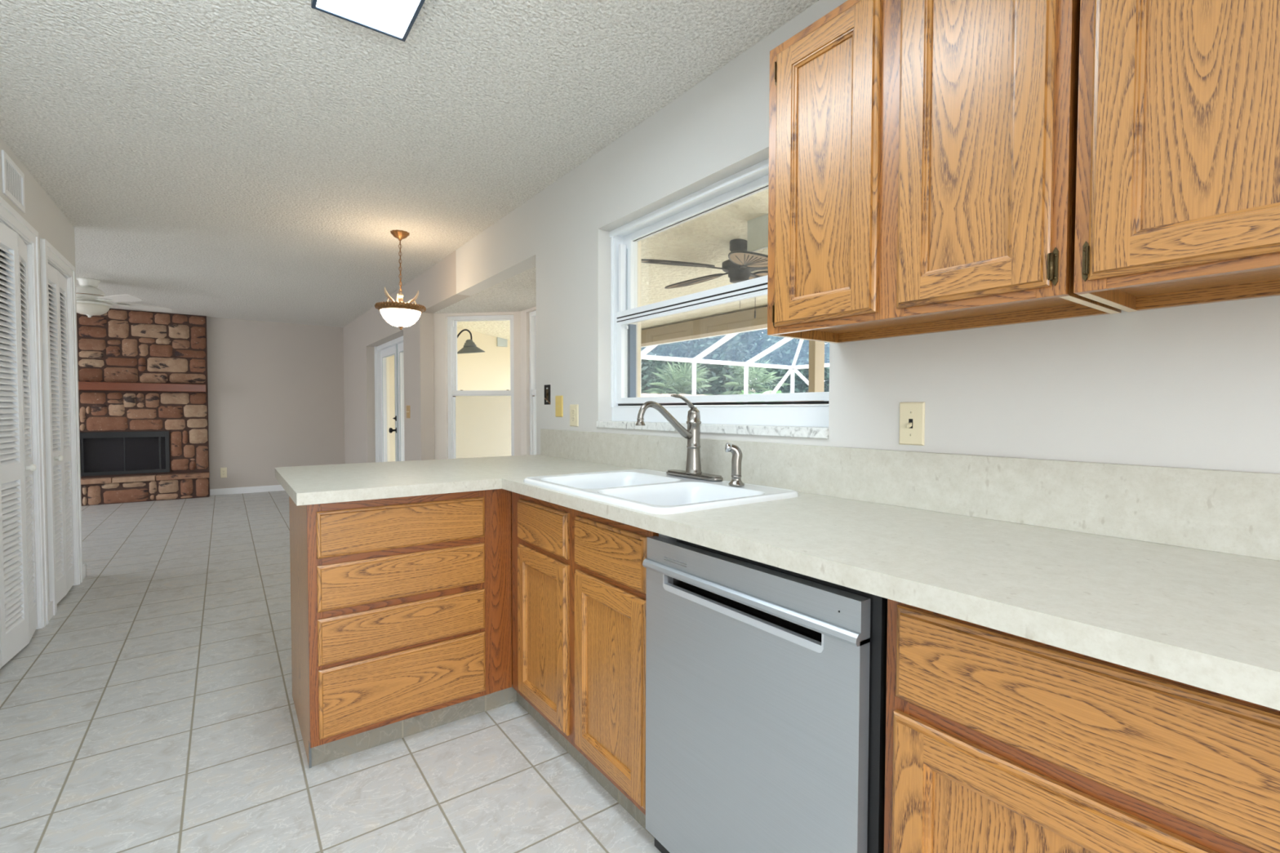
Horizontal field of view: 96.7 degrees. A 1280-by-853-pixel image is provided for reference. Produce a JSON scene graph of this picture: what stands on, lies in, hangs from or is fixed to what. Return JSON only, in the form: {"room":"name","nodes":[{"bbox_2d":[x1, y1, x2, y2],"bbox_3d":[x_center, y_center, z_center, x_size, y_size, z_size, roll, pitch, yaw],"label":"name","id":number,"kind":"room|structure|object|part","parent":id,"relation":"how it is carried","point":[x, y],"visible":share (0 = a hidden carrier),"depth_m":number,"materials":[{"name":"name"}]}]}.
{"room":"kitchen","nodes":[
{"label":"kitchen","id":0,"kind":"room"},
{"bbox_2d":[0,137,83,602],"bbox_3d":[-2.876,-0.116,2.466,0.110,2.420,3.580,-1,2,-36],"label":"wall","id":1,"kind":"structure","parent":0,"point":[42,213],"depth_m":3.19,"materials":[{"name":"grey paint"}]},
{"bbox_2d":[1,149,25,213],"bbox_3d":[-3.040,-1.182,2.763,0.008,0.198,0.335,-1,2,-36],"label":"air vent","id":2,"kind":"object","parent":1,"relation":"in","point":[13,179],"visible":1,"depth_m":2.76,"materials":[{"name":"white metal"}]},
{"bbox_2d":[0,222,37,669],"bbox_3d":[-2.835,0.074,2.521,0.084,2.000,1.200,-1,2,-36],"label":"door","id":3,"kind":"structure","parent":1,"relation":"in","point":[18,585],"depth_m":2.71,"materials":[{"name":"white paint"}]},
{"bbox_3d":[-3.031,0.205,2.834,0.037,0.038,0.038,-1,2,-36],"label":"knob","id":4,"kind":"part","parent":3,"relation":"part of","materials":[{"name":"white ceramic"}]},
{"bbox_2d":[0,195,48,629],"bbox_3d":[-2.873,0.034,2.491,0.121,2.118,1.386,-1,2,-36],"label":"trim","id":5,"kind":"structure","parent":1,"relation":"attached to","point":[10,217],"depth_m":3.02,"materials":[{"name":"white paint"}]},
{"bbox_2d":[48,263,74,603],"bbox_3d":[-3.566,0.045,3.506,0.068,2.000,0.604,-1,2,-36],"label":"door","id":6,"kind":"structure","parent":1,"relation":"in","point":[60,375],"depth_m":3.49,"materials":[{"name":"white paint"}]},
{"bbox_3d":[-3.450,0.189,3.379,0.036,0.038,0.038,-1,2,-36],"label":"knob","id":7,"kind":"part","parent":6,"relation":"part of","materials":[{"name":"white ceramic"}]},
{"bbox_2d":[40,238,83,615],"bbox_3d":[-3.597,0.004,3.482,0.121,2.118,0.791,-1,2,-36],"label":"trim","id":8,"kind":"structure","parent":1,"relation":"attached to","point":[49,255],"depth_m":3.44,"materials":[{"name":"white paint"}]},
{"bbox_2d":[83,316,344,488],"bbox_3d":[-6.875,-0.254,7.015,5.782,2.420,0.100,-1,2,-36],"label":"wall","id":9,"kind":"structure","parent":0,"point":[276,399],"depth_m":8.07,"materials":[{"name":"beige paint"}]},
{"bbox_2d":[220,467,226,477],"bbox_3d":[-5.721,0.634,7.818,0.072,0.140,0.009,-1,2,-36],"label":"wall outlet","id":10,"kind":"object","parent":9,"relation":"attached to","point":[223,470],"visible":1,"depth_m":7.82,"materials":[{"name":"beige plastic"}]},
{"bbox_2d":[209,484,284,495],"bbox_3d":[-5.176,0.884,8.219,1.652,0.085,0.017,-1,2,-36],"label":"baseboard","id":11,"kind":"structure","parent":9,"relation":"attached to","point":[274,487],"depth_m":7.96,"materials":[{"name":"white paint"}]},
{"bbox_2d":[0,490,661,852],"bbox_3d":[-3.133,1.129,2.621,6.600,0.080,11.674,-1,2,-36],"label":"floor","id":12,"kind":"structure","parent":0,"point":[154,712],"depth_m":1.98,"materials":[{"name":"tile"}]},
{"bbox_2d":[76,308,209,506],"bbox_3d":[-6.800,-0.256,7.120,2.236,2.418,0.619,-1,2,-36],"label":"fireplace","id":13,"kind":"object","parent":12,"relation":"on","point":[142,374],"visible":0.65,"depth_m":7.25,"materials":[{"name":"orange stone"}]},
{"bbox_2d":[78,381,206,392],"bbox_3d":[-6.651,-0.492,6.941,2.164,0.100,0.165,-1,2,-36],"label":"mantel shelf","id":14,"kind":"object","parent":13,"relation":"attached to","point":[83,386],"depth_m":7.16,"materials":[{"name":"red wood"}]},
{"bbox_2d":[288,488,512,765],"bbox_3d":[-0.740,0.662,2.426,1.232,0.876,0.634,-1,2,-36],"label":"base cabinet","id":15,"kind":"object","parent":12,"relation":"on","point":[401,607],"visible":0.83,"depth_m":1.98,"materials":[{"name":"brown wood"}]},
{"bbox_2d":[308,741,311,768],"bbox_3d":[-1.078,1.072,1.860,0.007,0.088,0.004,-1,2,-36],"label":"trim","id":16,"kind":"structure","parent":15,"relation":"attached to","point":[309,748],"depth_m":1.86,"materials":[{"name":"grey metal"}]},
{"bbox_3d":[-0.810,0.345,1.984,0.555,0.151,0.019,-1,2,-36],"label":"drawer","id":17,"kind":"part","parent":15,"relation":"part of","materials":[{"name":"brown wood"}]},
{"bbox_3d":[-0.810,0.519,1.989,0.555,0.150,0.019,-1,2,-36],"label":"drawer","id":18,"kind":"part","parent":15,"relation":"part of","materials":[{"name":"brown wood"}]},
{"bbox_3d":[-0.811,0.694,1.994,0.555,0.151,0.019,-1,2,-36],"label":"drawer","id":19,"kind":"part","parent":15,"relation":"part of","materials":[{"name":"brown wood"}]},
{"bbox_3d":[-0.811,0.896,1.999,0.555,0.226,0.019,-1,2,-36],"label":"drawer","id":20,"kind":"part","parent":15,"relation":"part of","materials":[{"name":"brown wood"}]},
{"bbox_2d":[275,428,1279,711],"bbox_3d":[0.079,0.164,1.300,1.305,0.187,3.998,-1,2,-36],"label":"countertop","id":21,"kind":"structure","parent":15,"relation":"on","point":[1172,573],"depth_m":1.11,"materials":[{"name":"stone"}]},
{"bbox_2d":[523,469,798,542],"bbox_3d":[0.031,0.288,1.883,0.557,0.200,0.822,-1,2,-36],"label":"sink","id":22,"kind":"object","parent":21,"relation":"in","point":[646,491],"visible":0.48,"depth_m":1.85,"materials":[{"name":"white ceramic"}]},
{"bbox_2d":[724,442,744,486],"bbox_3d":[0.307,0.121,1.843,0.062,0.139,0.051,0,2,-4],"label":"sprayer","id":23,"kind":"object","parent":22,"relation":"on","point":[736,460],"visible":1,"depth_m":1.83,"materials":[{"name":"silver metal"}]},
{"bbox_2d":[635,394,723,480],"bbox_3d":[0.108,0.036,2.002,0.280,0.298,0.280,-1,2,-36],"label":"faucet","id":24,"kind":"object","parent":21,"relation":"on","point":[693,467],"visible":1,"depth_m":2.04,"materials":[{"name":"silver metal"}]},
{"bbox_3d":[0.090,-0.020,1.998,0.235,0.137,0.030,-1,2,-33],"label":"spout","id":25,"kind":"part","parent":24,"relation":"part of","materials":[{"name":"silver metal"}]},
{"bbox_3d":[0.156,-0.087,2.036,0.110,0.056,0.024,-1,2,-36],"label":"lever handle","id":26,"kind":"part","parent":24,"relation":"part of","materials":[{"name":"silver metal"}]},
{"bbox_3d":[0.194,0.176,2.069,0.056,0.015,0.280,-1,2,-36],"label":"deck plate","id":27,"kind":"part","parent":24,"relation":"part of","materials":[{"name":"silver metal"}]},
{"bbox_2d":[311,684,654,838],"bbox_3d":[-0.047,1.097,1.071,0.730,0.086,2.512,-1,2,-36],"label":"trim","id":28,"kind":"structure","parent":12,"relation":"on","point":[344,747],"depth_m":2.00,"materials":[{"name":"beige ceramic"}]},
{"bbox_2d":[511,491,658,815],"bbox_3d":[-0.015,0.635,2.021,0.579,0.796,0.906,-1,2,-36],"label":"base cabinet","id":29,"kind":"object","parent":12,"relation":"on","point":[579,578],"visible":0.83,"depth_m":1.75,"materials":[{"name":"brown wood"}]},
{"bbox_3d":[-0.343,0.727,2.007,0.005,0.431,0.245,-1,2,-36],"label":"door panel","id":30,"kind":"part","parent":29,"relation":"part of","materials":[{"name":"brown wood"}]},
{"bbox_3d":[-0.347,0.352,1.993,0.019,0.151,0.375,-1,2,-36],"label":"drawer","id":31,"kind":"part","parent":29,"relation":"part of","materials":[{"name":"brown wood"}]},
{"bbox_3d":[-0.348,0.727,2.004,0.019,0.561,0.375,-1,2,-36],"label":"cabinet door","id":32,"kind":"part","parent":29,"relation":"part of","materials":[{"name":"brown wood"}]},
{"bbox_3d":[-0.090,0.737,1.660,0.005,0.431,0.244,-1,2,-36],"label":"door panel","id":33,"kind":"part","parent":29,"relation":"part of","materials":[{"name":"brown wood"}]},
{"bbox_3d":[-0.094,0.737,1.657,0.019,0.561,0.374,-1,2,-36],"label":"cabinet door","id":34,"kind":"part","parent":29,"relation":"part of","materials":[{"name":"brown wood"}]},
{"bbox_3d":[-0.093,0.362,1.646,0.019,0.151,0.374,-1,2,-36],"label":"drawer","id":35,"kind":"part","parent":29,"relation":"part of","materials":[{"name":"brown wood"}]},
{"bbox_2d":[642,535,887,852],"bbox_3d":[0.424,0.699,1.383,0.584,0.868,0.632,-1,2,-36],"label":"dishwasher","id":36,"kind":"object","parent":12,"relation":"on","point":[766,685],"visible":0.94,"depth_m":1.16,"materials":[{"name":"grey metal"}]},
{"bbox_3d":[0.199,0.387,1.218,0.013,0.040,0.465,-1,2,-36],"label":"pocket trim","id":37,"kind":"part","parent":36,"relation":"part of","materials":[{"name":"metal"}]},
{"bbox_2d":[884,599,1279,852],"bbox_3d":[0.904,0.673,0.763,0.579,0.796,0.912,-1,2,-36],"label":"base cabinet","id":38,"kind":"object","parent":12,"relation":"on","point":[997,741],"visible":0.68,"depth_m":0.76,"materials":[{"name":"brown wood"}]},
{"bbox_3d":[0.552,0.761,0.783,0.005,0.436,0.301,-1,2,-36],"label":"door panel","id":39,"kind":"part","parent":38,"relation":"part of","materials":[{"name":"brown wood"}]},
{"bbox_3d":[0.547,0.761,0.779,0.019,0.566,0.431,-1,2,-36],"label":"cabinet door","id":40,"kind":"part","parent":38,"relation":"part of","materials":[{"name":"brown wood"}]},
{"bbox_2d":[0,0,818,327],"bbox_3d":[-3.410,-1.375,2.344,5.900,0.100,11.674,-1,2,-36],"label":"ceiling","id":41,"kind":"structure","parent":0,"point":[255,160],"depth_m":2.44,"materials":[{"name":"white paint"}]},
{"bbox_2d":[75,277,172,317],"bbox_3d":[-5.350,-1.236,5.527,1.235,0.366,1.196,-1,2,-36],"label":"ceiling fan","id":42,"kind":"object","parent":41,"relation":"hanging from","point":[90,300],"visible":0.89,"depth_m":5.43,"materials":[{"name":"white plastic"}]},
{"bbox_3d":[-5.317,-1.277,5.491,0.260,0.162,0.260,-1,2,-36],"label":"motor","id":43,"kind":"part","parent":42,"relation":"part of","materials":[{"name":"white ceramic"}]},
{"bbox_3d":[-5.318,-1.125,5.496,0.296,0.095,0.296,-1,2,-36],"label":"lamp shade","id":44,"kind":"part","parent":42,"relation":"part of","materials":[{"name":"white glass"}]},
{"bbox_3d":[-5.130,-1.214,5.440,0.210,0.025,0.100,1,2,16],"label":"blade arm","id":45,"kind":"part","parent":42,"relation":"part of","materials":[{"name":"white ceramic"}]},
{"bbox_3d":[-5.209,-1.221,5.655,0.100,0.025,0.210,1,2,34],"label":"blade arm","id":46,"kind":"part","parent":42,"relation":"part of","materials":[{"name":"white metal"}]},
{"bbox_3d":[-4.911,-1.209,5.378,0.445,0.033,0.142,1,2,16],"label":"blade","id":47,"kind":"part","parent":42,"relation":"part of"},
{"bbox_3d":[-5.082,-1.222,5.844,0.142,0.033,0.445,1,2,34],"label":"blade","id":48,"kind":"part","parent":42,"relation":"part of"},
{"bbox_2d":[311,0,425,41],"bbox_3d":[-0.513,-1.261,1.281,0.265,0.054,1.215,-1,2,-36],"label":"ceiling light","id":49,"kind":"object","parent":41,"relation":"attached to","point":[395,19],"visible":1,"depth_m":1.72,"materials":[{"name":"white plastic"}]},
{"bbox_2d":[374,229,426,329],"bbox_3d":[-1.693,-1.026,4.023,0.338,0.684,0.338,-1,2,-36],"label":"pendant lamp","id":50,"kind":"object","parent":41,"relation":"hanging from","point":[399,313],"visible":1,"depth_m":3.95,"materials":[{"name":"white glass"}]},
{"bbox_3d":[-1.693,-0.900,4.026,0.042,0.104,0.042,-1,2,-36],"label":"stem","id":51,"kind":"part","parent":50,"relation":"part of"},
{"bbox_3d":[-1.693,-1.127,4.020,0.016,0.381,0.016,0,2,9],"label":"chain","id":52,"kind":"part","parent":50,"relation":"part of","materials":[{"name":"brown metal"}]},
{"bbox_3d":[-1.694,-0.761,4.030,0.268,0.110,0.268,-1,2,-36],"label":"lamp shade","id":53,"kind":"part","parent":50,"relation":"part of","materials":[{"name":"white glass"}]},
{"bbox_2d":[433,266,536,313],"bbox_3d":[-0.935,-1.081,4.643,0.800,0.080,2.650,-1,2,-36],"label":"ceiling","id":54,"kind":"structure","parent":0,"point":[517,293],"depth_m":4.63,"materials":[{"name":"white paint"}]},
{"bbox_2d":[386,240,641,462],"bbox_3d":[0.106,-0.269,3.168,0.779,2.900,13.000,-1,2,-36],"label":"wall","id":55,"kind":"structure","parent":0,"point":[521,319],"depth_m":5.27,"materials":[{"name":"grey paint"}]},
{"bbox_2d":[457,328,484,354],"bbox_3d":[-1.868,-0.842,5.922,0.510,0.351,0.300,-1,2,-36],"label":"lamp","id":56,"kind":"object","parent":55,"relation":"attached to","point":[469,347],"visible":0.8,"depth_m":5.92,"materials":[{"name":"grey metal"}]},
{"bbox_3d":[-1.782,-0.801,5.986,0.298,0.094,0.300,-1,2,-36],"label":"lamp shade","id":57,"kind":"part","parent":56,"relation":"part of","materials":[{"name":"grey metal"}]},
{"bbox_2d":[447,315,514,458],"bbox_3d":[-1.488,-0.288,5.387,0.670,1.505,0.108,0,2,9],"label":"window","id":58,"kind":"structure","parent":55,"relation":"in","point":[453,391],"depth_m":5.39,"materials":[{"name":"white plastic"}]},
{"bbox_3d":[-1.491,0.047,5.386,0.630,0.775,0.040,0,2,9],"label":"sash","id":59,"kind":"part","parent":58,"relation":"part of","materials":[{"name":"white plastic"}]},
{"bbox_3d":[-1.484,-0.662,5.398,0.600,0.702,0.025,0,2,9],"label":"sash","id":60,"kind":"part","parent":58,"relation":"part of","materials":[{"name":"white plastic"}]},
{"bbox_2d":[528,310,536,454],"bbox_3d":[-0.669,-0.269,4.796,0.090,1.505,1.020,-1,2,-36],"label":"window","id":61,"kind":"structure","parent":55,"relation":"in","point":[532,315],"depth_m":5.16,"materials":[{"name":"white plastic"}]},
{"bbox_3d":[-0.686,0.066,4.794,0.040,0.775,0.980,-1,2,-36],"label":"sash","id":62,"kind":"part","parent":61,"relation":"part of","materials":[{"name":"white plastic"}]},
{"bbox_3d":[-0.658,-0.643,4.793,0.025,0.702,0.950,-1,2,-36],"label":"sash","id":63,"kind":"part","parent":61,"relation":"part of","materials":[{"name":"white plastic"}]},
{"bbox_2d":[342,0,1279,473],"bbox_3d":[-1.031,-0.159,4.120,0.238,2.420,11.674,-1,2,-36],"label":"wall","id":64,"kind":"structure","parent":0,"point":[1196,386],"depth_m":1.63,"materials":[{"name":"grey paint"}]},
{"bbox_2d":[373,335,404,462],"bbox_3d":[-2.836,-0.016,6.638,0.148,1.985,1.862,-1,2,-36],"label":"door","id":65,"kind":"structure","parent":64,"relation":"in","point":[394,347],"depth_m":7.14,"materials":[{"name":"white paint"}]},
{"bbox_3d":[-2.897,0.045,6.672,0.088,0.064,0.064,-1,2,-36],"label":"knob","id":66,"kind":"part","parent":65,"relation":"part of","materials":[{"name":"brown metal"}]},
{"bbox_2d":[406,405,410,417],"bbox_3d":[-2.307,-0.146,5.657,0.009,0.127,0.130,-1,2,-36],"label":"light switch","id":67,"kind":"object","parent":64,"relation":"attached to","point":[408,415],"visible":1,"depth_m":5.63,"materials":[{"name":"beige plastic"}]},
{"bbox_2d":[543,383,551,405],"bbox_3d":[-0.528,-0.180,3.220,0.013,0.120,0.086,-1,2,-36],"label":"electrical box","id":68,"kind":"object","parent":64,"relation":"attached to","point":[547,388],"visible":1,"depth_m":3.22,"materials":[{"name":"black plastic"}]},
{"bbox_2d":[555,395,563,417],"bbox_3d":[-0.443,-0.111,3.108,0.008,0.116,0.079,-1,2,-36],"label":"blank plate","id":69,"kind":"object","parent":64,"relation":"attached to","point":[558,399],"visible":1,"depth_m":3.10,"materials":[{"name":"yellow plastic"}]},
{"bbox_2d":[569,404,578,426],"bbox_3d":[-0.346,-0.058,2.977,0.009,0.115,0.084,-1,2,-36],"label":"wall outlet","id":70,"kind":"object","parent":64,"relation":"attached to","point":[574,408],"visible":1,"depth_m":2.96,"materials":[{"name":"beige plastic"}]},
{"bbox_2d":[596,158,829,438],"bbox_3d":[0.255,-0.463,2.299,0.194,0.966,1.320,-1,2,-36],"label":"window","id":71,"kind":"structure","parent":64,"relation":"in","point":[759,415],"depth_m":2.35,"materials":[{"name":"white plastic"}]},
{"bbox_3d":[0.309,-0.714,2.331,0.040,0.427,1.280,-1,2,-36],"label":"sash","id":72,"kind":"part","parent":71,"relation":"part of","materials":[{"name":"white plastic"}]},
{"bbox_3d":[0.251,0.004,2.310,0.188,0.032,1.320,-1,2,-36],"label":"sill","id":73,"kind":"part","parent":71,"relation":"part of","materials":[{"name":"white stone"}]},
{"bbox_3d":[0.271,-0.324,2.315,0.046,0.451,1.276,-1,2,-36],"label":"sash","id":74,"kind":"part","parent":71,"relation":"part of","materials":[{"name":"white plastic"}]},
{"bbox_2d":[540,428,1279,560],"bbox_3d":[0.607,0.136,1.667,0.018,0.149,3.967,-1,2,-36],"label":"backsplash","id":75,"kind":"structure","parent":64,"relation":"attached to","point":[1237,513],"depth_m":1.31,"materials":[{"name":"stone"}]},
{"bbox_2d":[898,402,924,445],"bbox_3d":[0.717,-0.008,1.512,0.022,0.114,0.068,-1,2,-36],"label":"light switch","id":76,"kind":"object","parent":64,"relation":"attached to","point":[912,415],"visible":1,"depth_m":1.51,"materials":[{"name":"beige plastic"}]},
{"bbox_2d":[767,0,1120,343],"bbox_3d":[0.654,-0.609,1.323,0.328,0.744,0.666,-1,2,-36],"label":"upper cabinet","id":77,"kind":"object","parent":64,"relation":"attached to","point":[922,153],"visible":1,"depth_m":1.17,"materials":[{"name":"brown wood"}]},
{"bbox_3d":[0.440,-0.606,1.363,0.005,0.569,0.156,-1,2,-36],"label":"door panel","id":78,"kind":"part","parent":77,"relation":"part of","materials":[{"name":"brown wood"}]},
{"bbox_3d":[0.435,-0.606,1.360,0.019,0.699,0.286,-1,2,-36],"label":"cabinet door","id":79,"kind":"part","parent":77,"relation":"part of","materials":[{"name":"brown wood"}]},
{"bbox_3d":[0.635,-0.598,1.096,0.005,0.569,0.149,-1,2,-36],"label":"door panel","id":80,"kind":"part","parent":77,"relation":"part of","materials":[{"name":"brown wood"}]},
{"bbox_3d":[0.630,-0.598,1.093,0.019,0.699,0.279,-1,2,-36],"label":"cabinet door","id":81,"kind":"part","parent":77,"relation":"part of","materials":[{"name":"brown wood"}]},
{"bbox_2d":[1073,0,1279,311],"bbox_3d":[1.082,-0.591,0.738,0.328,0.744,0.762,-1,2,-36],"label":"upper cabinet","id":82,"kind":"object","parent":64,"relation":"attached to","point":[1178,174],"visible":1,"depth_m":0.86,"materials":[{"name":"brown wood"}]},
{"bbox_3d":[0.842,-0.589,0.814,0.005,0.569,0.182,-1,2,-36],"label":"door panel","id":83,"kind":"part","parent":82,"relation":"part of","materials":[{"name":"brown wood"}]},
{"bbox_3d":[-4.285,-0.091,1.437,3.379,2.420,3.580,-1,2,-36],"label":"wall","id":84,"kind":"structure","parent":0,"visible":0},
{"bbox_2d":[48,564,86,620],"bbox_3d":[-3.889,1.025,3.317,0.803,0.085,1.094,-1,2,-36],"label":"baseboard","id":85,"kind":"structure","parent":84,"relation":"attached to","point":[84,566],"depth_m":3.21,"materials":[{"name":"white paint"}]},
{"label":"outside","id":86,"kind":"structure","parent":0,"visible":0},
{"bbox_2d":[457,188,768,340],"bbox_3d":[1.099,-1.445,3.858,2.930,0.618,13.000,-1,2,-36],"label":"ceiling","id":87,"kind":"structure","parent":86,"point":[705,238],"depth_m":4.82,"materials":[{"name":"beige paint"}]},
{"bbox_2d":[640,306,767,346],"bbox_3d":[2.160,-1.083,4.645,0.200,0.173,13.000,-1,2,-36],"label":"beam","id":88,"kind":"structure","parent":87,"relation":"attached to","point":[742,321],"depth_m":6.42,"materials":[{"name":"beige paint"}]},
{"bbox_2d":[640,238,768,318],"bbox_3d":[0.725,-1.113,4.393,1.597,0.599,1.537,-1,2,-36],"label":"ceiling fan","id":89,"kind":"object","parent":87,"relation":"hanging from","point":[740,265],"visible":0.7,"depth_m":4.26,"materials":[{"name":"brown metal"}]},
{"bbox_3d":[0.459,-1.216,4.766,0.316,0.073,0.600,-1,2,-36],"label":"blade","id":90,"kind":"part","parent":89,"relation":"part of","materials":[{"name":"brown wood"}]},
{"bbox_3d":[0.595,-1.194,4.293,0.181,0.023,0.036,0,2,-18],"label":"blade arm","id":91,"kind":"part","parent":89,"relation":"part of","materials":[{"name":"brown metal"}]},
{"bbox_3d":[0.661,-1.199,4.481,0.038,0.023,0.181,-1,2,-36],"label":"blade arm","id":92,"kind":"part","parent":89,"relation":"part of","materials":[{"name":"brown metal"}]},
{"bbox_3d":[0.758,-1.185,4.341,0.264,0.157,0.264,-1,2,-36],"label":"motor","id":93,"kind":"part","parent":89,"relation":"part of","materials":[{"name":"brown metal"}]},
{"bbox_3d":[0.753,-1.167,4.175,0.036,0.036,0.181,0,2,0],"label":"blade arm","id":94,"kind":"part","parent":89,"relation":"part of","materials":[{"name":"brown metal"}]},
{"bbox_3d":[0.754,-1.113,3.828,0.315,0.116,0.594,0,2,4],"label":"blade","id":95,"kind":"part","parent":89,"relation":"part of","materials":[{"name":"brown wood"}]},
{"bbox_3d":[1.066,-1.215,4.760,0.315,0.073,0.599,1,2,40],"label":"blade","id":96,"kind":"part","parent":89,"relation":"part of","materials":[{"name":"wood"}]},
{"bbox_3d":[0.918,-1.193,4.284,0.181,0.023,0.036,1,2,18],"label":"blade arm","id":97,"kind":"part","parent":89,"relation":"part of","materials":[{"name":"brown metal"}]},
{"bbox_2d":[746,213,768,252],"bbox_3d":[0.810,-1.318,3.885,0.020,0.220,0.193,-1,2,-36],"label":"metal panel","id":98,"kind":"object","parent":87,"relation":"attached to","point":[757,228],"visible":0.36,"depth_m":3.88,"materials":[{"name":"white metal"}]},
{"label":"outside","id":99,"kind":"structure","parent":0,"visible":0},
{"bbox_3d":[3.737,1.099,5.864,9.480,0.070,13.000,-1,2,-36],"label":"floor","id":100,"kind":"structure","parent":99,"visible":0},
{"bbox_2d":[640,327,829,405],"bbox_3d":[4.723,-0.552,6.760,6.418,3.205,12.412,-1,2,-36],"label":"cage","id":101,"kind":"object","parent":100,"relation":"on","point":[697,359],"visible":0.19,"depth_m":11.99,"materials":[{"name":"white metal"}]},
{"bbox_3d":[1.115,-0.229,11.775,0.050,2.260,0.075,-1,2,-36],"label":"post","id":102,"kind":"part","parent":101,"relation":"part of","materials":[{"name":"white metal"}]},
{"bbox_3d":[1.082,-1.358,11.717,6.410,0.085,0.050,-1,2,-36],"label":"eave rail","id":103,"kind":"part","parent":101,"relation":"part of","materials":[{"name":"white metal"}]},
{"bbox_3d":[2.359,-0.252,12.684,0.050,2.260,0.075,-1,2,-36],"label":"post","id":104,"kind":"part","parent":101,"relation":"part of","materials":[{"name":"white metal"}]},
{"bbox_3d":[3.643,-0.275,13.622,0.050,2.260,0.075,-1,2,-36],"label":"post","id":105,"kind":"part","parent":101,"relation":"part of","materials":[{"name":"white metal"}]},
{"bbox_3d":[7.289,-1.255,8.607,0.050,0.085,12.350,-1,2,-36],"label":"eave rail","id":106,"kind":"part","parent":101,"relation":"part of","materials":[{"name":"white metal"}]},
{"bbox_2d":[808,340,824,392],"bbox_3d":[1.667,0.027,5.394,0.145,2.090,0.072,-1,2,-36],"label":"patio column","id":107,"kind":"structure","parent":100,"relation":"on","point":[816,348],"depth_m":5.34,"materials":[{"name":"beige paint"}]},
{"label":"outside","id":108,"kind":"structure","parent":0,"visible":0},
{"bbox_3d":[13.550,0.619,28.513,64.500,0.160,90.000,-1,2,-36],"label":"ground","id":109,"kind":"structure","parent":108,"visible":0},
{"bbox_2d":[640,346,666,393],"bbox_3d":[-1.560,-2.010,23.059,5.110,6.483,4.937,0,2,-7],"label":"tree","id":110,"kind":"object","parent":109,"relation":"on","point":[646,380],"visible":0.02,"depth_m":22.35,"materials":[{"name":"green plant"}]},
{"bbox_2d":[641,341,688,389],"bbox_3d":[-0.938,-3.874,32.457,8.228,10.373,8.427,0,2,-16],"label":"tree","id":111,"kind":"object","parent":109,"relation":"on","point":[677,343],"visible":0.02,"depth_m":31.18,"materials":[{"name":"green plant"}]},
{"bbox_2d":[642,353,720,395],"bbox_3d":[1.383,-0.897,19.638,3.035,3.332,2.990,-1,2,-36],"label":"fan palm","id":112,"kind":"object","parent":109,"relation":"on","point":[676,380],"visible":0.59,"depth_m":19.36,"materials":[{"name":"green plant"}]},
{"bbox_2d":[644,334,755,395],"bbox_3d":[2.801,-2.097,26.519,5.110,6.483,4.937,1,2,33],"label":"tree","id":113,"kind":"object","parent":109,"relation":"on","point":[730,351],"visible":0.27,"depth_m":25.26,"materials":[{"name":"green plant"}]},
{"bbox_2d":[640,393,802,405],"bbox_3d":[1.250,-0.081,17.306,14.438,1.812,0.060,-1,2,-36],"label":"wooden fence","id":114,"kind":"object","parent":109,"relation":"on","point":[642,395],"visible":0.09,"depth_m":16.84,"materials":[{"name":"brown wood"}]},
{"bbox_2d":[686,328,793,394],"bbox_3d":[6.804,-3.983,37.007,8.176,10.373,7.900,-1,2,-40],"label":"tree","id":115,"kind":"object","parent":109,"relation":"on","point":[754,340],"visible":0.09,"depth_m":34.50,"materials":[{"name":"green plant"}]},
{"bbox_2d":[718,357,790,395],"bbox_3d":[4.226,-1.010,21.726,3.164,3.452,2.910,-1,2,-36],"label":"fan palm","id":116,"kind":"object","parent":109,"relation":"on","point":[752,384],"visible":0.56,"depth_m":21.36,"materials":[{"name":"green plant"}]},
{"bbox_2d":[736,390,781,404],"bbox_3d":[3.757,-0.106,16.613,2.741,1.916,2.449,1,2,25],"label":"plant","id":117,"kind":"object","parent":109,"relation":"on","point":[742,391],"visible":0.07,"depth_m":16.72,"materials":[{"name":"green plant"}]},
{"bbox_2d":[752,334,829,393],"bbox_3d":[8.303,-2.276,28.601,5.184,6.807,5.365,2,2,43],"label":"tree","id":118,"kind":"object","parent":109,"relation":"on","point":[784,354],"visible":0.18,"depth_m":27.36,"materials":[{"name":"green plant"}]},
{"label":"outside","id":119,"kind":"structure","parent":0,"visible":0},
{"bbox_2d":[387,327,511,462],"bbox_3d":[-2.737,-0.548,9.259,3.080,3.100,0.200,-1,2,-36],"label":"wall","id":120,"kind":"structure","parent":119,"point":[482,423],"depth_m":9.25,"materials":[{"name":"beige paint"}]},
{"bbox_2d":[497,337,507,346],"bbox_3d":[-2.283,-1.445,9.422,0.172,0.243,0.030,-1,2,-36],"label":"metal panel","id":121,"kind":"object","parent":120,"relation":"attached to","point":[501,342],"visible":0.56,"depth_m":9.41,"materials":[{"name":"white metal"}]}
]}

